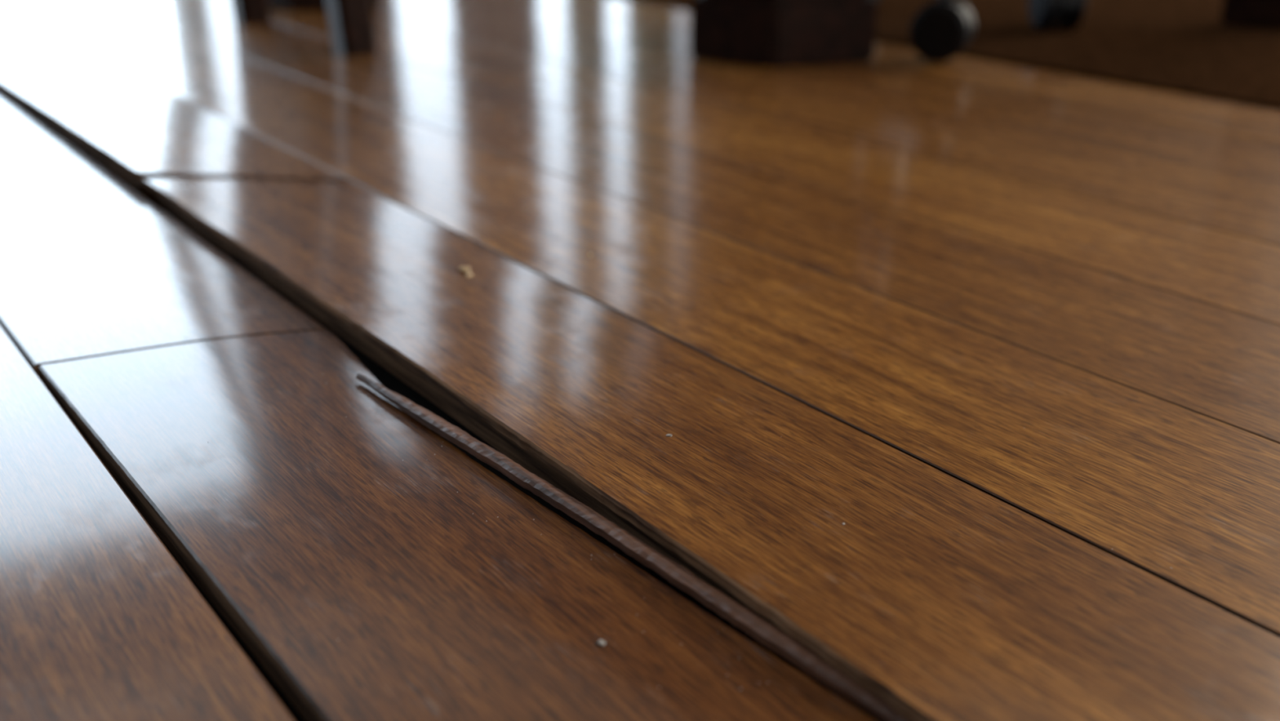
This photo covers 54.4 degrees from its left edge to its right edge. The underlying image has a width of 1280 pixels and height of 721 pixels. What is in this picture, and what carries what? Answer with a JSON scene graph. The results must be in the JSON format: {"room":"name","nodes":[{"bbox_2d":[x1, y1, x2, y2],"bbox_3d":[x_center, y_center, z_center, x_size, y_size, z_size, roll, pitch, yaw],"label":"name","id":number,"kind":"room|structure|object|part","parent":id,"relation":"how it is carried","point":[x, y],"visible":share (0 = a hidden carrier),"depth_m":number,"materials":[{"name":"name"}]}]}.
{"room":"living room","nodes":[
{"label":"living room","id":0,"kind":"room"},
{"bbox_2d":[0,0,1279,720],"bbox_3d":[-0.036,-0.253,1.219,7.600,0.060,7.100,-16,28,-33],"label":"floor","id":1,"kind":"structure","parent":0,"point":[1008,327],"depth_m":0.56,"materials":[{"name":"brown wood"}]},
{"bbox_2d":[230,0,377,56],"bbox_3d":[-0.610,-0.634,1.201,0.559,0.675,0.339,-16,28,-33],"label":"chair legs","id":2,"kind":"object","parent":1,"relation":"on","point":[351,22],"visible":1,"depth_m":1.34,"materials":[{"name":"brown wood"}]},
{"bbox_3d":[-0.496,-0.716,1.437,0.072,0.640,0.076,-16,28,-33],"label":"leg","id":3,"kind":"part","parent":2,"relation":"part of","materials":[{"name":"brown wood"}]},
{"bbox_3d":[-0.337,-0.634,1.245,0.072,0.640,0.077,-16,28,-33],"label":"leg","id":4,"kind":"part","parent":2,"relation":"part of","materials":[{"name":"brown wood"}]},
{"bbox_2d":[355,373,910,720],"bbox_3d":[0.006,0.068,0.416,0.010,0.008,0.404,-18,29,-36],"label":"wood splinter","id":5,"kind":"object","parent":1,"relation":"on","point":[773,637],"visible":1,"depth_m":0.41,"materials":[{"name":"brown wood"}]},
{"bbox_2d":[185,244,1172,688],"bbox_3d":[-0.033,0.012,0.541,0.288,0.009,0.459,-14,27,-29],"label":"crumbs","id":6,"kind":"object","parent":1,"relation":"on","point":[600,642],"visible":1,"depth_m":0.68,"materials":[{"name":"beige food"}]},
{"bbox_2d":[644,0,1279,107],"bbox_3d":[0.827,-0.771,2.376,2.100,0.002,3.800,-16,28,-33],"label":"area rug","id":7,"kind":"object","parent":1,"relation":"on","point":[1184,46],"visible":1,"depth_m":1.41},
{"bbox_2d":[268,0,1279,66],"bbox_3d":[0.180,-0.789,1.480,1.476,0.740,0.744,16,28,32],"label":"dining table","id":8,"kind":"object","parent":7,"relation":"on","point":[765,33],"visible":0.89,"depth_m":1.29,"materials":[{"name":"brown wood"}]},
{"bbox_3d":[-0.453,-0.811,1.581,0.177,0.700,0.085,-8,24,-17],"label":"leg","id":9,"kind":"part","parent":8,"relation":"part of","materials":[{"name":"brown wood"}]},
{"bbox_3d":[0.151,-0.643,1.188,0.177,0.700,0.085,-8,24,-17],"label":"leg","id":10,"kind":"part","parent":8,"relation":"part of","materials":[{"name":"brown wood"}]},
{"bbox_3d":[0.814,-0.732,1.394,0.177,0.697,0.085,-8,24,-17],"label":"leg","id":11,"kind":"part","parent":8,"relation":"part of","materials":[{"name":"brown wood"}]},
{"bbox_2d":[874,0,1087,62],"bbox_3d":[0.293,-0.631,1.424,0.440,0.487,0.466,-16,28,-33],"label":"office chair","id":12,"kind":"object","parent":7,"relation":"on","point":[940,29],"visible":0.68,"depth_m":1.28,"materials":[{"name":"black plastic"}]}
]}

